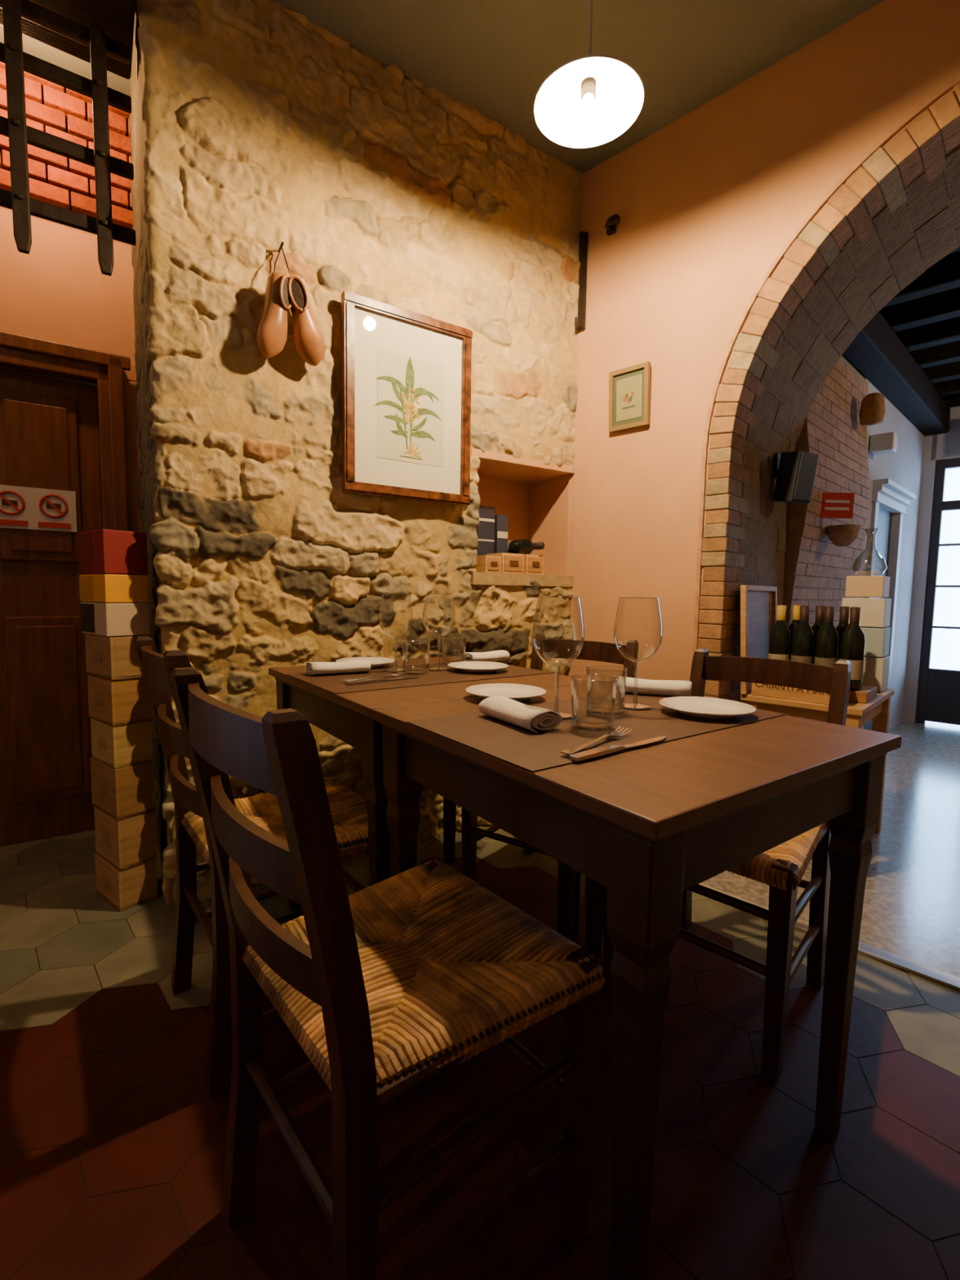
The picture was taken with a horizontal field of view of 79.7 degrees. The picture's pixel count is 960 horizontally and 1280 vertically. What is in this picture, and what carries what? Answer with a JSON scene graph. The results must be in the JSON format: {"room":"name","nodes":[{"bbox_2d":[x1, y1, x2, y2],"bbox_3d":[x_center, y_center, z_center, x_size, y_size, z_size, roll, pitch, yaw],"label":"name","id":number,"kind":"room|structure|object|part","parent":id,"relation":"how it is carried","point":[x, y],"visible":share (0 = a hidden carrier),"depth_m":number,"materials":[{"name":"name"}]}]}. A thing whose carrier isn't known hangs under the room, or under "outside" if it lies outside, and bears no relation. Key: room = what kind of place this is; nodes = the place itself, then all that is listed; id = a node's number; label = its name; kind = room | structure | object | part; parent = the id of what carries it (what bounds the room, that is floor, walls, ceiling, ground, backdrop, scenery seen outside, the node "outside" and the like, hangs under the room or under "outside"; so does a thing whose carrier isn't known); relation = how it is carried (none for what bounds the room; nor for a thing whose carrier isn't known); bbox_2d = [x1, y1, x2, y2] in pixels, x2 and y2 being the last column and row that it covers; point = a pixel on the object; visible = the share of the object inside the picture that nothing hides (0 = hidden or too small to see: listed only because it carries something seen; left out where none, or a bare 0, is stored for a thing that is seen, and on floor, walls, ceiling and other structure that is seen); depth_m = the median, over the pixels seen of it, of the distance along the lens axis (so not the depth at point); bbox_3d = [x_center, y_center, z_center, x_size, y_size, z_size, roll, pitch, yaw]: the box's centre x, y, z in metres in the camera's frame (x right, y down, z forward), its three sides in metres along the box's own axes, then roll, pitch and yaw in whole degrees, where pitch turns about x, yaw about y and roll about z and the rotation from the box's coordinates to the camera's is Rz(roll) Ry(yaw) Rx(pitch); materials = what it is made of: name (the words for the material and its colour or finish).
{"room":"restaurant","nodes":[
{"label":"restaurant","id":0,"kind":"room"},
{"bbox_2d":[0,90,142,575],"bbox_3d":[-2.429,-0.556,1.753,2.580,2.940,0.180,-2,6,-33],"label":"wall","id":1,"kind":"structure","parent":0,"point":[58,291],"depth_m":2.17,"materials":[{"name":"paint"}]},
{"bbox_2d":[0,369,102,845],"bbox_3d":[-1.824,-0.097,2.136,0.730,1.780,0.062,-2,6,-33],"label":"door","id":2,"kind":"structure","parent":1,"relation":"in","point":[50,432],"depth_m":2.21,"materials":[{"name":"brown wood"}]},
{"bbox_2d":[0,484,77,532],"bbox_3d":[-1.676,-0.492,2.152,0.270,0.155,0.010,-2,6,-33],"label":"prohibition sign","id":3,"kind":"object","parent":2,"relation":"attached to","point":[20,507],"visible":1,"depth_m":2.16,"materials":[{"name":"white plastic"}]},
{"bbox_2d":[0,331,130,531],"bbox_3d":[-1.792,-0.147,2.084,0.950,1.890,0.075,-2,6,-33],"label":"door frame","id":4,"kind":"structure","parent":1,"relation":"attached to","point":[17,352],"depth_m":2.21,"materials":[{"name":"brown wood"}]},
{"bbox_2d":[0,62,133,229],"bbox_3d":[-1.727,-1.774,1.925,1.180,0.420,0.157,-2,6,-33],"label":"brick wall","id":5,"kind":"structure","parent":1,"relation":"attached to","point":[56,180],"depth_m":2.05,"materials":[{"name":"red brick"}]},
{"bbox_2d":[128,0,583,906],"bbox_3d":[-0.455,-0.635,2.473,1.749,2.840,0.831,-2,6,-33],"label":"wall","id":6,"kind":"structure","parent":0,"point":[255,126],"depth_m":1.93,"materials":[{"name":"beige stone"}]},
{"bbox_2d":[0,0,135,79],"bbox_3d":[-1.514,-1.835,1.325,1.220,0.225,0.340,-2,6,-33],"label":"beam","id":7,"kind":"structure","parent":6,"relation":"attached to","point":[117,17],"depth_m":1.62,"materials":[{"name":"brown wood"}]},
{"bbox_2d":[0,0,136,275],"bbox_3d":[-1.457,-1.380,1.405,1.047,0.660,0.053,-2,6,-33],"label":"iron grille","id":8,"kind":"object","parent":6,"relation":"attached to","point":[16,61],"visible":1,"depth_m":1.60,"materials":[{"name":"black metal"}]},
{"bbox_2d":[256,241,324,366],"bbox_3d":[-0.590,-1.062,1.798,0.191,0.369,0.140,0,5,-5],"label":"clogs","id":9,"kind":"object","parent":6,"relation":"hanging from","point":[283,292],"visible":1,"depth_m":1.77,"materials":[{"name":"wood"}]},
{"bbox_2d":[341,290,472,506],"bbox_3d":[-0.253,-0.844,2.083,0.503,0.654,0.035,-2,6,-33],"label":"framed botanical print","id":10,"kind":"object","parent":6,"relation":"attached to","point":[406,375],"visible":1,"depth_m":2.06,"materials":[{"name":"beige paper"}]},
{"bbox_2d":[476,506,494,555],"bbox_3d":[0.003,-0.451,2.616,0.090,0.300,0.092,-2,6,-33],"label":"box","id":11,"kind":"object","parent":6,"relation":"in","point":[486,529],"visible":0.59,"depth_m":2.58,"materials":[{"name":"black cardboard"}]},
{"bbox_2d":[475,555,501,573],"bbox_3d":[0.025,-0.320,2.436,0.080,0.070,0.126,-2,6,-33],"label":"crate","id":12,"kind":"object","parent":6,"relation":"in","point":[486,563],"visible":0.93,"depth_m":2.39,"materials":[{"name":"brown wood"}]},
{"bbox_2d":[493,514,507,553],"bbox_3d":[0.078,-0.439,2.666,0.060,0.270,0.092,-2,6,-33],"label":"box","id":13,"kind":"object","parent":6,"relation":"in","point":[500,538],"visible":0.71,"depth_m":2.62,"materials":[{"name":"grey cardboard"}]},
{"bbox_2d":[486,552,524,573],"bbox_3d":[0.111,-0.332,2.504,0.115,0.085,0.126,-2,6,-33],"label":"crate","id":14,"kind":"object","parent":6,"relation":"in","point":[513,563],"visible":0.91,"depth_m":2.45,"materials":[{"name":"brown wood"}]},
{"bbox_2d":[470,448,574,586],"bbox_3d":[0.131,-0.518,2.617,0.620,0.540,0.350,-2,6,-33],"label":"wall niche","id":15,"kind":"object","parent":6,"relation":"in","point":[534,500],"depth_m":2.71,"materials":[{"name":"orange paint"}]},
{"bbox_2d":[524,554,544,574],"bbox_3d":[0.212,-0.336,2.570,0.100,0.085,0.126,-2,6,-33],"label":"crate","id":16,"kind":"object","parent":6,"relation":"in","point":[533,564],"visible":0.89,"depth_m":2.51,"materials":[{"name":"brown wood"}]},
{"bbox_2d":[507,538,544,554],"bbox_3d":[0.186,-0.423,2.630,0.076,0.076,0.304,-2,6,-33],"label":"wine bottle","id":17,"kind":"object","parent":16,"relation":"on","point":[523,546],"visible":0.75,"depth_m":2.58,"materials":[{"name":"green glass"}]},
{"bbox_2d":[574,231,587,331],"bbox_3d":[0.423,-1.543,2.477,0.035,0.423,0.080,5,7,43],"label":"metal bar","id":18,"kind":"object","parent":6,"relation":"attached to","point":[580,325],"visible":1,"depth_m":2.47,"materials":[{"name":"black metal"}]},
{"bbox_2d":[0,0,884,173],"bbox_3d":[0.930,-1.956,1.240,11.000,0.100,9.200,1,5,0],"label":"ceiling","id":19,"kind":"structure","parent":0,"point":[494,57],"depth_m":1.89,"materials":[{"name":"grey paint"}]},
{"bbox_2d":[533,0,644,148],"bbox_3d":[0.285,-1.642,1.478,0.284,0.586,0.284,1,5,0],"label":"pendant lamp","id":20,"kind":"object","parent":19,"relation":"hanging from","point":[588,101],"visible":1,"depth_m":1.50,"materials":[{"name":"white ceramic"}]},
{"bbox_3d":[0.281,-1.379,1.500,0.055,0.058,0.058,1,5,0],"label":"bulb","id":21,"kind":"part","parent":20,"relation":"part of","materials":[{"name":"white glass"}]},
{"bbox_2d":[0,720,959,1279],"bbox_3d":[1.397,0.905,1.695,12.022,0.050,9.432,1,5,0],"label":"floor","id":22,"kind":"structure","parent":0,"point":[113,1139],"depth_m":1.11,"materials":[{"name":"tile"}]},
{"bbox_2d":[94,853,157,911],"bbox_3d":[-1.150,0.764,1.867,0.190,0.128,0.112,5,6,37],"label":"crate","id":23,"kind":"object","parent":22,"relation":"on","point":[131,886],"visible":0.84,"depth_m":1.81,"materials":[{"name":"brown wood"}]},
{"bbox_2d":[93,806,157,871],"bbox_3d":[-1.144,0.620,1.855,0.190,0.158,0.112,5,6,37],"label":"crate","id":24,"kind":"object","parent":23,"relation":"on","point":[131,842],"visible":0.89,"depth_m":1.80,"materials":[{"name":"brown wood"}]},
{"bbox_2d":[89,757,155,820],"bbox_3d":[-1.145,0.461,1.841,0.200,0.158,0.112,5,6,37],"label":"crate","id":25,"kind":"object","parent":24,"relation":"on","point":[122,793],"visible":0.84,"depth_m":1.78,"materials":[{"name":"brown wood"}]},
{"bbox_2d":[90,718,152,768],"bbox_3d":[-1.141,0.316,1.829,0.180,0.128,0.112,5,6,37],"label":"crate","id":26,"kind":"object","parent":25,"relation":"on","point":[127,744],"visible":0.89,"depth_m":1.78,"materials":[{"name":"brown wood"}]},
{"bbox_2d":[87,674,151,726],"bbox_3d":[-1.141,0.181,1.818,0.190,0.138,0.112,5,6,37],"label":"crate","id":27,"kind":"object","parent":26,"relation":"on","point":[113,703],"visible":0.75,"depth_m":1.76,"materials":[{"name":"brown wood"}]},
{"bbox_2d":[84,633,149,679],"bbox_3d":[-1.139,0.047,1.807,0.200,0.128,0.112,5,6,37],"label":"crate","id":28,"kind":"object","parent":27,"relation":"on","point":[113,657],"visible":0.71,"depth_m":1.74,"materials":[{"name":"brown wood"}]},
{"bbox_2d":[80,601,150,636],"bbox_3d":[-1.142,-0.069,1.797,0.201,0.098,0.122,5,6,37],"label":"gift box","id":29,"kind":"object","parent":28,"relation":"on","point":[102,619],"visible":0.93,"depth_m":1.74,"materials":[{"name":"beige cardboard"}]},
{"bbox_2d":[79,573,148,602],"bbox_3d":[-1.141,-0.161,1.789,0.201,0.083,0.122,5,6,37],"label":"gift box","id":30,"kind":"object","parent":29,"relation":"on","point":[100,588],"visible":1,"depth_m":1.73,"materials":[{"name":"yellow cardboard"}]},
{"bbox_2d":[76,528,147,574],"bbox_3d":[-1.139,-0.268,1.780,0.201,0.128,0.122,5,6,37],"label":"gift box","id":31,"kind":"object","parent":30,"relation":"on","point":[103,551],"visible":0.96,"depth_m":1.72,"materials":[{"name":"red cardboard"}]},
{"bbox_2d":[134,635,368,1097],"bbox_3d":[-0.494,0.438,1.366,0.506,0.885,0.449,-3,6,-38],"label":"dining chair","id":32,"kind":"object","parent":22,"relation":"on","point":[348,808],"visible":0.45,"depth_m":1.29,"materials":[{"name":"brown wood"}]},
{"bbox_2d":[169,666,604,1279],"bbox_3d":[-0.136,0.485,0.867,0.506,0.885,0.449,-3,6,-40],"label":"dining chair","id":33,"kind":"object","parent":22,"relation":"on","point":[387,986],"visible":1,"depth_m":0.76,"materials":[{"name":"brown wood"}]},
{"bbox_2d":[268,656,599,940],"bbox_3d":[-0.165,0.478,1.696,0.685,0.760,0.716,-3,6,-36],"label":"dining table","id":34,"kind":"object","parent":22,"relation":"on","point":[346,717],"visible":0.3,"depth_m":1.39,"materials":[{"name":"brown wood"}]},
{"bbox_2d":[286,661,552,693],"bbox_3d":[-0.163,0.097,1.671,0.683,0.002,0.360,-3,6,-36],"label":"table runner","id":35,"kind":"object","parent":34,"relation":"on","point":[334,682],"visible":0.79,"depth_m":1.58,"materials":[{"name":"fabric"}]},
{"bbox_2d":[306,659,370,675],"bbox_3d":[-0.403,0.077,1.635,0.171,0.035,0.074,-2,6,-30],"label":"napkin","id":36,"kind":"object","parent":35,"relation":"on","point":[360,665],"visible":1,"depth_m":1.61,"materials":[{"name":"white fabric"}]},
{"bbox_2d":[335,657,395,667],"bbox_3d":[-0.361,0.072,1.813,0.184,0.018,0.184,1,5,0],"label":"bread plate","id":37,"kind":"object","parent":35,"relation":"on","point":[375,662],"visible":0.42,"depth_m":1.86,"materials":[{"name":"white ceramic"}]},
{"bbox_2d":[342,671,404,681],"bbox_3d":[-0.282,0.099,1.543,0.024,0.007,0.198,5,6,40],"label":"fork","id":38,"kind":"object","parent":35,"relation":"on","point":[397,673],"visible":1,"depth_m":1.54,"materials":[{"name":"metal"}]},
{"bbox_2d":[345,675,420,684],"bbox_3d":[-0.249,0.103,1.515,0.225,0.007,0.018,-3,6,-42],"label":"knife","id":39,"kind":"object","parent":35,"relation":"on","point":[364,681],"visible":1,"depth_m":1.48,"materials":[{"name":"metal"}]},
{"bbox_2d":[378,592,413,671],"bbox_3d":[-0.250,-0.025,1.704,0.100,0.230,0.100,1,5,0],"label":"wine glass","id":40,"kind":"object","parent":35,"relation":"on","point":[391,669],"visible":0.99,"depth_m":1.69,"materials":[{"name":"clear glass"}]},
{"bbox_2d":[401,640,430,674],"bbox_3d":[-0.186,0.050,1.670,0.082,0.090,0.082,1,5,0],"label":"water tumbler","id":41,"kind":"object","parent":35,"relation":"on","point":[428,642],"visible":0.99,"depth_m":1.66,"materials":[{"name":"clear glass"}]},
{"bbox_2d":[422,593,455,671],"bbox_3d":[-0.125,-0.026,1.744,0.100,0.230,0.100,1,5,0],"label":"wine glass","id":42,"kind":"object","parent":35,"relation":"on","point":[430,668],"visible":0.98,"depth_m":1.73,"materials":[{"name":"clear glass"}]},
{"bbox_2d":[441,635,466,665],"bbox_3d":[-0.086,0.035,1.875,0.082,0.090,0.082,1,5,0],"label":"water tumbler","id":43,"kind":"object","parent":35,"relation":"on","point":[464,659],"visible":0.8,"depth_m":1.87,"materials":[{"name":"clear glass"}]},
{"bbox_2d":[447,661,508,672],"bbox_3d":[-0.006,0.084,1.743,0.184,0.018,0.184,1,5,0],"label":"bread plate","id":44,"kind":"object","parent":35,"relation":"on","point":[464,666],"visible":1,"depth_m":1.77,"materials":[{"name":"white ceramic"}]},
{"bbox_2d":[459,649,510,661],"bbox_3d":[0.017,0.056,1.964,0.171,0.035,0.074,-3,6,-40],"label":"napkin","id":45,"kind":"object","parent":35,"relation":"on","point":[501,655],"visible":0.94,"depth_m":1.94,"materials":[{"name":"white fabric"}]},
{"bbox_2d":[461,634,638,935],"bbox_3d":[0.249,0.422,1.952,0.449,0.842,0.498,4,6,34],"label":"dining chair","id":46,"kind":"object","parent":22,"relation":"on","point":[602,651],"visible":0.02,"depth_m":1.98,"materials":[{"name":"brown wood"}]},
{"bbox_2d":[370,682,901,1279],"bbox_3d":[0.253,0.532,1.122,0.685,0.760,0.700,-3,6,-36],"label":"dining table","id":47,"kind":"object","parent":22,"relation":"on","point":[650,824],"visible":0.75,"depth_m":0.80,"materials":[{"name":"brown wood"}]},
{"bbox_2d":[465,683,546,701],"bbox_3d":[0.058,0.121,1.305,0.184,0.018,0.184,1,5,0],"label":"bread plate","id":48,"kind":"object","parent":47,"relation":"on","point":[517,692],"visible":0.78,"depth_m":1.33,"materials":[{"name":"white ceramic"}]},
{"bbox_2d":[406,692,786,772],"bbox_3d":[0.244,0.150,1.111,0.683,0.002,0.350,-3,6,-36],"label":"table runner","id":49,"kind":"object","parent":47,"relation":"on","point":[531,751],"visible":0.76,"depth_m":1.00,"materials":[{"name":"fabric"}]},
{"bbox_2d":[478,695,562,733],"bbox_3d":[0.070,0.133,1.058,0.074,0.035,0.171,-2,6,-32],"label":"napkin","id":50,"kind":"object","parent":49,"relation":"on","point":[504,708],"visible":1,"depth_m":1.02,"materials":[{"name":"white fabric"}]},
{"bbox_2d":[532,595,584,719],"bbox_3d":[0.149,0.032,1.106,0.100,0.230,0.100,1,5,0],"label":"wine glass","id":51,"kind":"object","parent":49,"relation":"on","point":[565,715],"visible":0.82,"depth_m":1.09,"materials":[{"name":"clear glass"}]},
{"bbox_2d":[570,673,617,731],"bbox_3d":[0.201,0.110,1.022,0.082,0.090,0.082,1,5,0],"label":"water tumbler","id":52,"kind":"object","parent":49,"relation":"on","point":[584,724],"visible":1,"depth_m":1.02,"materials":[{"name":"clear glass"}]},
{"bbox_2d":[560,726,632,755],"bbox_3d":[0.187,0.159,0.910,0.024,0.007,0.198,5,6,40],"label":"fork","id":53,"kind":"object","parent":49,"relation":"on","point":[573,750],"visible":1,"depth_m":0.90,"materials":[{"name":"metal"}]},
{"bbox_2d":[586,665,627,715],"bbox_3d":[0.254,0.100,1.157,0.082,0.090,0.082,1,5,0],"label":"water tumbler","id":54,"kind":"object","parent":49,"relation":"on","point":[601,709],"visible":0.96,"depth_m":1.15,"materials":[{"name":"clear glass"}]},
{"bbox_2d":[568,735,666,761],"bbox_3d":[0.222,0.163,0.885,0.225,0.007,0.018,-3,6,-38],"label":"knife","id":55,"kind":"object","parent":49,"relation":"on","point":[593,753],"visible":1,"depth_m":0.85,"materials":[{"name":"metal"}]},
{"bbox_2d":[613,596,662,710],"bbox_3d":[0.330,0.026,1.206,0.100,0.230,0.100,1,5,0],"label":"wine glass","id":56,"kind":"object","parent":49,"relation":"on","point":[638,706],"visible":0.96,"depth_m":1.20,"materials":[{"name":"clear glass"}]},
{"bbox_2d":[616,676,692,696],"bbox_3d":[0.417,0.111,1.381,0.171,0.035,0.074,3,5,20],"label":"napkin","id":57,"kind":"object","parent":49,"relation":"on","point":[644,686],"visible":1,"depth_m":1.35,"materials":[{"name":"white fabric"}]},
{"bbox_2d":[658,696,756,719],"bbox_3d":[0.458,0.139,1.165,0.184,0.018,0.184,1,5,0],"label":"bread plate","id":58,"kind":"object","parent":49,"relation":"on","point":[692,706],"visible":1,"depth_m":1.18,"materials":[{"name":"white ceramic"}]},
{"bbox_2d":[602,648,851,1082],"bbox_3d":[0.628,0.469,1.458,0.449,0.842,0.498,5,7,44],"label":"dining chair","id":59,"kind":"object","parent":22,"relation":"on","point":[782,867],"visible":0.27,"depth_m":1.32,"materials":[{"name":"brown wood"}]},
{"bbox_2d":[740,688,894,833],"bbox_3d":[1.376,0.516,2.356,0.405,0.618,0.640,5,7,43],"label":"serving table","id":60,"kind":"object","parent":22,"relation":"on","point":[877,709],"visible":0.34,"depth_m":2.16,"materials":[{"name":"brown wood"}]},
{"bbox_2d":[740,585,777,693],"bbox_3d":[1.143,-0.010,2.348,0.042,0.420,0.380,5,7,43],"label":"display board","id":61,"kind":"object","parent":60,"relation":"on","point":[758,604],"visible":0.73,"depth_m":2.32,"materials":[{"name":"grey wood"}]},
{"bbox_2d":[768,604,791,660],"bbox_3d":[1.195,0.013,2.293,0.076,0.304,0.076,5,7,43],"label":"wine bottle","id":62,"kind":"object","parent":60,"relation":"on","point":[780,634],"visible":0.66,"depth_m":2.27,"materials":[{"name":"green glass"}]},
{"bbox_2d":[751,682,850,704],"bbox_3d":[1.195,0.174,2.149,0.305,0.090,0.115,5,7,43],"label":"crate","id":63,"kind":"object","parent":60,"relation":"on","point":[757,689],"visible":0.35,"depth_m":2.12,"materials":[{"name":"brown wood"}]},
{"bbox_2d":[848,684,877,703],"bbox_3d":[1.335,0.193,2.255,0.340,0.040,0.200,5,7,43],"label":"crate","id":64,"kind":"object","parent":60,"relation":"on","point":[867,693],"visible":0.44,"depth_m":2.10,"materials":[{"name":"brown wood"}]},
{"bbox_2d":[788,604,799,660],"bbox_3d":[1.286,0.010,2.345,0.076,0.304,0.076,5,7,43],"label":"wine bottle","id":65,"kind":"object","parent":64,"relation":"on","point":[796,609],"visible":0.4,"depth_m":2.32,"materials":[{"name":"green glass"}]},
{"bbox_2d":[790,605,814,663],"bbox_3d":[1.256,0.019,2.236,0.076,0.304,0.076,5,7,43],"label":"wine bottle","id":66,"kind":"object","parent":64,"relation":"on","point":[802,637],"visible":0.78,"depth_m":2.21,"materials":[{"name":"green glass"}]},
{"bbox_2d":[811,605,824,663],"bbox_3d":[1.346,0.016,2.288,0.076,0.304,0.076,5,7,43],"label":"wine bottle","id":67,"kind":"object","parent":64,"relation":"on","point":[820,610],"visible":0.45,"depth_m":2.27,"materials":[{"name":"green glass"}]},
{"bbox_2d":[813,606,839,666],"bbox_3d":[1.316,0.025,2.179,0.076,0.304,0.076,5,7,43],"label":"wine bottle","id":68,"kind":"object","parent":64,"relation":"on","point":[827,642],"visible":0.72,"depth_m":2.15,"materials":[{"name":"green glass"}]},
{"bbox_2d":[835,606,849,660],"bbox_3d":[1.406,0.022,2.231,0.076,0.304,0.076,5,7,43],"label":"wine bottle","id":69,"kind":"object","parent":64,"relation":"on","point":[843,624],"visible":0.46,"depth_m":2.21,"materials":[{"name":"green glass"}]},
{"bbox_2d":[840,607,865,690],"bbox_3d":[1.376,0.030,2.122,0.076,0.304,0.076,5,7,43],"label":"wine bottle","id":70,"kind":"object","parent":64,"relation":"on","point":[853,638],"visible":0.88,"depth_m":2.10,"materials":[{"name":"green glass"}]},
{"bbox_2d":[841,575,891,692],"bbox_3d":[1.607,-0.031,2.402,0.170,0.466,0.140,5,7,43],"label":"box stack","id":71,"kind":"object","parent":60,"relation":"on","point":[875,613],"visible":0.76,"depth_m":2.33,"materials":[{"name":"beige cardboard"}]},
{"bbox_2d":[851,528,887,575],"bbox_3d":[1.612,-0.364,2.375,0.124,0.191,0.124,5,7,43],"label":"glass decanter","id":72,"kind":"object","parent":71,"relation":"on","point":[856,573],"visible":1,"depth_m":2.36,"materials":[{"name":"clear glass"}]},
{"bbox_2d":[699,883,959,990],"bbox_3d":[1.928,0.970,0.851,5.600,0.030,0.052,5,7,43],"label":"trim","id":73,"kind":"structure","parent":22,"relation":"on","point":[940,976],"depth_m":1.58,"materials":[{"name":"stone"}]},
{"bbox_2d":[565,0,959,684],"bbox_3d":[2.266,-0.486,1.376,4.430,2.810,0.750,5,7,43],"label":"wall","id":74,"kind":"structure","parent":0,"point":[705,203],"depth_m":2.23,"materials":[{"name":"pink paint"}]},
{"bbox_2d":[604,213,620,235],"bbox_3d":[0.544,-1.716,2.372,0.065,0.041,0.062,5,7,43],"label":"wall hook","id":75,"kind":"object","parent":74,"relation":"attached to","point":[615,219],"visible":1,"depth_m":2.36,"materials":[{"name":"metal"}]},
{"bbox_2d":[608,361,650,432],"bbox_3d":[0.614,-0.996,2.367,0.178,0.241,0.032,5,7,43],"label":"print","id":76,"kind":"object","parent":74,"relation":"attached to","point":[629,388],"visible":1,"depth_m":2.36},
{"bbox_2d":[773,450,818,503],"bbox_3d":[1.327,-0.688,2.436,0.120,0.215,0.147,-1,5,-26],"label":"wall speaker","id":77,"kind":"object","parent":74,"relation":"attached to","point":[794,472],"visible":1,"depth_m":2.39},
{"bbox_2d":[692,75,959,702],"bbox_3d":[1.835,-0.384,1.784,2.026,2.541,0.764,5,7,43],"label":"brick arch","id":78,"kind":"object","parent":74,"relation":"attached to","point":[896,215],"depth_m":2.14,"materials":[{"name":"brown brick"}]},
{"bbox_2d":[783,355,870,628],"bbox_3d":[1.829,-0.347,3.049,0.181,2.240,1.048,5,7,43],"label":"brick wall","id":79,"kind":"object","parent":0,"point":[817,570],"depth_m":2.90,"materials":[{"name":"brown brick"}]},
{"bbox_2d":[789,354,924,730],"bbox_3d":[2.416,-0.674,3.644,2.756,2.810,0.100,-4,7,-43],"label":"wall","id":80,"kind":"structure","parent":0,"point":[904,467],"depth_m":4.26,"materials":[{"name":"paint"}]},
{"bbox_2d":[818,492,853,518],"bbox_3d":[1.710,-0.648,2.791,0.160,0.120,0.076,1,5,-1],"label":"sign","id":81,"kind":"object","parent":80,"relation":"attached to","point":[833,504],"visible":0.98,"depth_m":2.75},
{"bbox_2d":[826,524,862,546],"bbox_3d":[1.789,-0.510,2.832,0.150,0.100,0.150,5,7,43],"label":"wall lamp","id":82,"kind":"object","parent":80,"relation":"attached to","point":[841,535],"visible":0.99,"depth_m":2.79,"materials":[{"name":"ceramic"}]},
{"bbox_2d":[858,392,885,426],"bbox_3d":[2.114,-1.242,3.095,0.120,0.165,0.120,5,7,43],"label":"wall lantern","id":83,"kind":"object","parent":80,"relation":"attached to","point":[873,410],"visible":1,"depth_m":3.06,"materials":[{"name":"ceramic"}]},
{"bbox_2d":[869,431,897,455],"bbox_3d":[2.413,-1.173,3.437,0.120,0.100,0.120,5,7,43],"label":"emergency light","id":84,"kind":"object","parent":80,"relation":"attached to","point":[886,442],"visible":1,"depth_m":3.40,"materials":[{"name":"white plastic"}]},
{"bbox_2d":[862,478,915,730],"bbox_3d":[2.721,-0.149,3.909,0.804,1.730,0.150,-4,7,-43],"label":"door","id":85,"kind":"structure","parent":80,"relation":"in","point":[889,497],"depth_m":3.93,"materials":[{"name":"white wood"}]},
{"bbox_2d":[842,311,950,435],"bbox_3d":[2.533,-1.608,3.491,0.295,0.180,2.687,5,7,43],"label":"beam","id":86,"kind":"structure","parent":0,"point":[877,351],"depth_m":3.35,"materials":[{"name":"black wood"}]},
{"bbox_2d":[879,246,959,408],"bbox_3d":[3.813,-1.679,2.358,4.000,0.170,2.620,5,7,43],"label":"ceiling","id":87,"kind":"structure","parent":0,"point":[924,315],"depth_m":3.08,"materials":[{"name":"black wood"}]},
{"bbox_2d":[902,406,959,723],"bbox_3d":[5.188,-0.573,3.018,4.760,2.820,0.161,5,7,43],"label":"wall","id":88,"kind":"structure","parent":0,"point":[946,446],"depth_m":4.52,"materials":[{"name":"paint"}]},
{"bbox_2d":[915,457,959,724],"bbox_3d":[3.807,-0.338,4.323,0.720,2.080,0.070,5,7,43],"label":"glass door","id":89,"kind":"structure","parent":88,"relation":"in","point":[938,700],"depth_m":4.50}
]}

